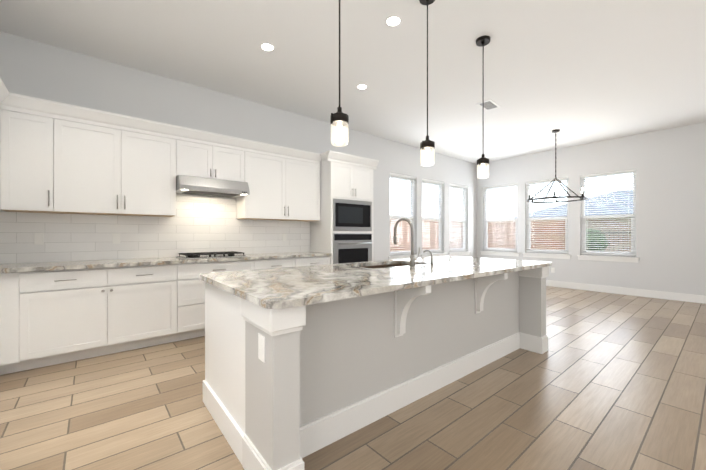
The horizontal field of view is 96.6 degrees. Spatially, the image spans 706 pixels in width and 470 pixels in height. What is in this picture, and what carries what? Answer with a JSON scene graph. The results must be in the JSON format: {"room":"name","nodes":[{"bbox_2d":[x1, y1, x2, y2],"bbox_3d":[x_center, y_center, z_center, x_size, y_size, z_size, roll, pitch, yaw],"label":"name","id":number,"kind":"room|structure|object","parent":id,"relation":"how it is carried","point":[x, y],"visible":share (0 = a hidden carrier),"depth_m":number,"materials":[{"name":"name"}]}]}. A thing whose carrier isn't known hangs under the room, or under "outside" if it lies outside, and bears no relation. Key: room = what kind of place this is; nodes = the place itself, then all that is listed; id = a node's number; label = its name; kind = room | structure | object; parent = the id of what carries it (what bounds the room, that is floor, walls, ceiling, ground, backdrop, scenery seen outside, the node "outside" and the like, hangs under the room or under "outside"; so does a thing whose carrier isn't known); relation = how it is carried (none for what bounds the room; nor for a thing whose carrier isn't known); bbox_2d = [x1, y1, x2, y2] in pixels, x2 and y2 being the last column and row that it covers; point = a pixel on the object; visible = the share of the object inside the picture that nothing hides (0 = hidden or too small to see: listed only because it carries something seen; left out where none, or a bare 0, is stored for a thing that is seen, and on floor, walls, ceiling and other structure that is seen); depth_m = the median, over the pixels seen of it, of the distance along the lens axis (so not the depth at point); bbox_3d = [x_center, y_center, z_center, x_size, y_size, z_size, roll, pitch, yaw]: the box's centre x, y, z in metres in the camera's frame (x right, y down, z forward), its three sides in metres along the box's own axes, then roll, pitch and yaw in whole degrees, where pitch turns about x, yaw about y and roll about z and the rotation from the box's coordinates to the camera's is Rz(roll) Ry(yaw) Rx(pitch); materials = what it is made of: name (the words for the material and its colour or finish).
{"room":"kitchen","nodes":[
{"label":"kitchen","id":0,"kind":"room"},
{"bbox_2d":[0,78,11,209],"bbox_3d":[-3.107,-0.752,2.304,0.686,1.046,0.876,0,0,-40],"label":"upper cabinet","id":1,"kind":"object","parent":0,"relation":"attached to","point":[5,96],"depth_m":2.84,"materials":[{"name":"white wood"}]},
{"bbox_2d":[0,31,476,263],"bbox_3d":[-0.257,-0.387,5.765,9.800,3.170,0.150,0,0,-40],"label":"wall","id":2,"kind":"structure","parent":0,"point":[32,68],"depth_m":4.35,"materials":[{"name":"grey paint"}]},
{"bbox_2d":[12,93,63,213],"bbox_3d":[-3.095,-0.753,3.048,0.416,1.046,0.390,0,0,-40],"label":"upper cabinet","id":3,"kind":"object","parent":2,"relation":"attached to","point":[37,123],"depth_m":2.97,"materials":[{"name":"white wood"}]},
{"bbox_2d":[64,103,175,217],"bbox_3d":[-2.620,-0.753,3.483,1.110,1.046,0.328,0,0,-40],"label":"upper cabinet","id":4,"kind":"object","parent":2,"relation":"attached to","point":[98,190],"depth_m":3.36,"materials":[{"name":"white wood"}]},
{"bbox_2d":[0,194,309,263],"bbox_3d":[-1.671,-0.211,3.226,4.071,0.979,1.937,0,0,-40],"label":"backsplash","id":5,"kind":"structure","parent":2,"relation":"attached to","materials":[{"name":"tile"}]},
{"bbox_2d":[176,125,251,197],"bbox_3d":[-1.820,-0.901,4.031,0.820,0.750,0.508,0,0,-40],"label":"upper cabinet","id":6,"kind":"object","parent":2,"relation":"attached to","point":[208,164],"depth_m":3.94,"materials":[{"name":"white wood"}]},
{"bbox_2d":[176,175,249,197],"bbox_3d":[-1.820,-0.609,4.031,0.810,0.174,0.509,0,0,-40],"label":"range hood","id":7,"kind":"object","parent":6,"relation":"attached to","point":[192,186],"depth_m":3.89,"materials":[{"name":"silver metal"}]},
{"bbox_2d":[236,142,319,221],"bbox_3d":[-1.094,-0.754,4.753,1.220,1.046,0.328,0,0,-40],"label":"upper cabinet","id":8,"kind":"object","parent":2,"relation":"attached to","point":[285,180],"depth_m":4.59,"materials":[{"name":"white wood"}]},
{"bbox_2d":[388,172,417,259],"bbox_3d":[1.065,-0.381,6.833,0.980,1.845,0.170,0,0,-40],"label":"window","id":9,"kind":"structure","parent":2,"relation":"in","point":[402,254],"depth_m":6.81,"materials":[{"name":"plastic"}]},
{"bbox_2d":[421,178,446,257],"bbox_3d":[1.888,-0.381,7.518,0.980,1.845,0.170,0,0,-40],"label":"window","id":10,"kind":"structure","parent":2,"relation":"in","point":[437,252],"depth_m":7.55,"materials":[{"name":"plastic"}]},
{"bbox_2d":[448,183,469,255],"bbox_3d":[2.733,-0.382,8.221,0.980,1.845,0.170,0,0,-40],"label":"window","id":11,"kind":"structure","parent":2,"relation":"in","point":[459,251],"depth_m":8.26,"materials":[{"name":"plastic"}]},
{"bbox_2d":[0,286,705,469],"bbox_3d":[2.286,1.230,2.711,9.800,0.060,8.100,0,0,-40],"label":"floor","id":12,"kind":"structure","parent":0,"point":[609,381],"depth_m":2.15,"materials":[{"name":"brown wood"}]},
{"bbox_2d":[0,274,7,365],"bbox_3d":[-3.393,0.761,2.588,0.607,0.880,0.717,0,0,-40],"label":"base cabinet","id":13,"kind":"object","parent":12,"relation":"on","point":[3,277],"depth_m":2.65,"materials":[{"name":"white wood"}]},
{"bbox_2d":[16,266,179,371],"bbox_3d":[-2.603,0.760,3.323,1.210,0.880,0.598,0,0,-40],"label":"base cabinet","id":14,"kind":"object","parent":12,"relation":"on","point":[62,316],"depth_m":3.03,"materials":[{"name":"white wood"}]},
{"bbox_2d":[0,250,331,273],"bbox_3d":[-2.090,0.299,3.730,4.071,0.039,0.628,0,0,-40],"label":"countertop","id":15,"kind":"structure","parent":14,"relation":"on","point":[97,263],"depth_m":3.40,"materials":[{"name":"grey stone"}]},
{"bbox_2d":[176,251,246,258],"bbox_3d":[-1.793,0.253,3.999,0.740,0.052,0.460,0,0,-40],"label":"cooktop","id":16,"kind":"object","parent":15,"relation":"in","point":[200,255],"depth_m":3.86,"materials":[{"name":"black metal"}]},
{"bbox_2d":[180,262,259,339],"bbox_3d":[-1.799,0.760,3.992,1.000,0.880,0.598,0,0,-40],"label":"base cabinet","id":17,"kind":"object","parent":12,"relation":"on","point":[192,289],"depth_m":3.61,"materials":[{"name":"white wood"}]},
{"bbox_2d":[260,258,331,268],"bbox_3d":[-1.000,0.759,4.657,1.200,0.880,0.598,0,0,-40],"label":"base cabinet","id":18,"kind":"object","parent":12,"relation":"on","point":[265,263],"depth_m":4.38,"materials":[{"name":"white wood"}]},
{"bbox_2d":[308,150,375,263],"bbox_3d":[-0.180,-0.039,5.329,0.900,2.476,0.614,0,0,-40],"label":"tall cabinet","id":19,"kind":"object","parent":12,"relation":"on","point":[344,230],"depth_m":5.03,"materials":[{"name":"white wood"}]},
{"bbox_2d":[203,262,548,469],"bbox_3d":[0.471,0.757,2.760,3.076,0.886,1.242,0,0,-40],"label":"kitchen island","id":20,"kind":"object","parent":12,"relation":"on","point":[301,362],"depth_m":1.96,"materials":[{"name":"paint"}]},
{"bbox_2d":[199,256,551,313],"bbox_3d":[0.472,0.297,2.765,3.120,0.033,1.312,0,0,-40],"label":"island countertop","id":21,"kind":"structure","parent":20,"relation":"on","point":[285,286],"depth_m":2.08,"materials":[{"name":"grey stone"}]},
{"bbox_2d":[393,218,432,266],"bbox_3d":[0.579,0.061,2.972,0.353,0.438,0.259,0,0,-40],"label":"faucet","id":22,"kind":"object","parent":21,"relation":"on","point":[412,257],"depth_m":2.83,"materials":[{"name":"silver metal"}]},
{"bbox_2d":[0,0,705,163],"bbox_3d":[2.286,-2.030,2.708,9.800,0.120,8.100,0,0,-40],"label":"ceiling","id":23,"kind":"structure","parent":0,"point":[578,72],"depth_m":3.49,"materials":[{"name":"paint"}]},
{"bbox_2d":[259,42,275,51],"bbox_3d":[-0.898,-1.968,3.298,0.172,0.004,0.172,0,0,-40],"label":"recessed light","id":24,"kind":"object","parent":23,"relation":"in","point":[266,46],"visible":1,"depth_m":3.30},
{"bbox_2d":[330,0,348,146],"bbox_3d":[-0.086,-1.272,2.010,0.140,1.395,0.140,0,0,-40],"label":"pendant light","id":25,"kind":"object","parent":23,"relation":"hanging from","point":[339,119],"visible":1,"depth_m":1.99,"materials":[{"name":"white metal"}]},
{"bbox_2d":[356,84,367,89],"bbox_3d":[0.120,-1.969,4.184,0.172,0.004,0.172,0,0,-40],"label":"recessed light","id":26,"kind":"object","parent":23,"relation":"in","point":[361,86],"visible":1,"depth_m":4.17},
{"bbox_2d":[384,15,402,27],"bbox_3d":[0.372,-1.968,2.897,0.172,0.004,0.172,0,0,-40],"label":"recessed light","id":27,"kind":"object","parent":23,"relation":"in","point":[392,21],"visible":1,"depth_m":2.90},
{"bbox_2d":[419,0,434,165],"bbox_3d":[0.614,-1.272,2.592,0.140,1.395,0.140,0,0,-40],"label":"pendant light","id":28,"kind":"object","parent":23,"relation":"hanging from","point":[427,144],"visible":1,"depth_m":2.59,"materials":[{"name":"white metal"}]},
{"bbox_2d":[476,35,490,178],"bbox_3d":[1.313,-1.273,3.174,0.140,1.395,0.140,0,0,-40],"label":"pendant light","id":29,"kind":"object","parent":23,"relation":"hanging from","point":[483,160],"visible":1,"depth_m":3.16,"materials":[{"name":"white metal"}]},
{"bbox_2d":[476,99,500,110],"bbox_3d":[2.055,-1.966,4.767,0.380,0.013,0.220,0,0,-44],"label":"ceiling vent","id":30,"kind":"object","parent":23,"relation":"in","point":[489,104],"visible":0.94,"depth_m":4.76,"materials":[{"name":"white metal"}]},
{"bbox_2d":[527,129,587,202],"bbox_3d":[3.823,-1.311,5.927,0.966,1.323,0.966,0,0,-40],"label":"chandelier","id":31,"kind":"object","parent":23,"relation":"hanging from","point":[555,131],"visible":1,"depth_m":5.92,"materials":[{"name":"brown metal"}]},
{"bbox_2d":[477,122,705,295],"bbox_3d":[6.042,-0.387,5.739,0.150,3.170,7.950,0,0,-40],"label":"wall","id":32,"kind":"structure","parent":0,"point":[669,165],"depth_m":6.09,"materials":[{"name":"grey paint"}]},
{"bbox_2d":[480,183,519,256],"bbox_3d":[3.883,-0.382,8.293,0.170,1.845,1.020,0,0,-40],"label":"window","id":33,"kind":"structure","parent":32,"relation":"in","point":[503,252],"depth_m":8.28,"materials":[{"name":"plastic"}]},
{"bbox_2d":[522,177,570,258],"bbox_3d":[4.587,-0.381,7.448,0.170,1.845,1.020,0,0,-40],"label":"window","id":34,"kind":"structure","parent":32,"relation":"in","point":[557,253],"depth_m":7.42,"materials":[{"name":"plastic"}]},
{"bbox_2d":[577,169,639,262],"bbox_3d":[5.316,-0.381,6.572,0.170,1.845,1.020,0,0,-40],"label":"window","id":35,"kind":"structure","parent":32,"relation":"in","point":[627,256],"depth_m":6.53,"materials":[{"name":"plastic"}]},
{"bbox_2d":[546,280,705,303],"bbox_3d":[5.921,1.128,5.756,0.016,0.140,7.770,0,0,-40],"label":"baseboard","id":36,"kind":"structure","parent":32,"relation":"attached to","point":[650,293],"depth_m":6.21,"materials":[{"name":"white wood"}]},
{"label":"outside","id":37,"kind":"structure","parent":0,"visible":0},
{"bbox_3d":[6.697,1.390,15.230,90.000,0.100,75.000,0,0,-40],"label":"ground","id":38,"kind":"structure","parent":37,"visible":0},
{"bbox_2d":[390,216,630,251],"bbox_3d":[2.547,0.300,2.654,19.530,2.100,16.980,0,0,-40],"label":"fence","id":39,"kind":"object","parent":38,"relation":"on","point":[554,237],"depth_m":13.13,"materials":[{"name":"brown wood"}]},
{"bbox_2d":[511,190,632,251],"bbox_3d":[20.976,-0.889,19.958,11.000,4.450,17.000,0,0,-40],"label":"house","id":40,"kind":"structure","parent":38,"relation":"on","point":[591,225],"depth_m":19.34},
{"bbox_2d":[586,229,607,251],"bbox_3d":[12.395,0.467,13.128,1.548,1.750,5.814,0,0,-25],"label":"tree","id":41,"kind":"object","parent":38,"relation":"on","point":[598,234],"depth_m":14.59,"materials":[{"name":"green plant"}]}
]}

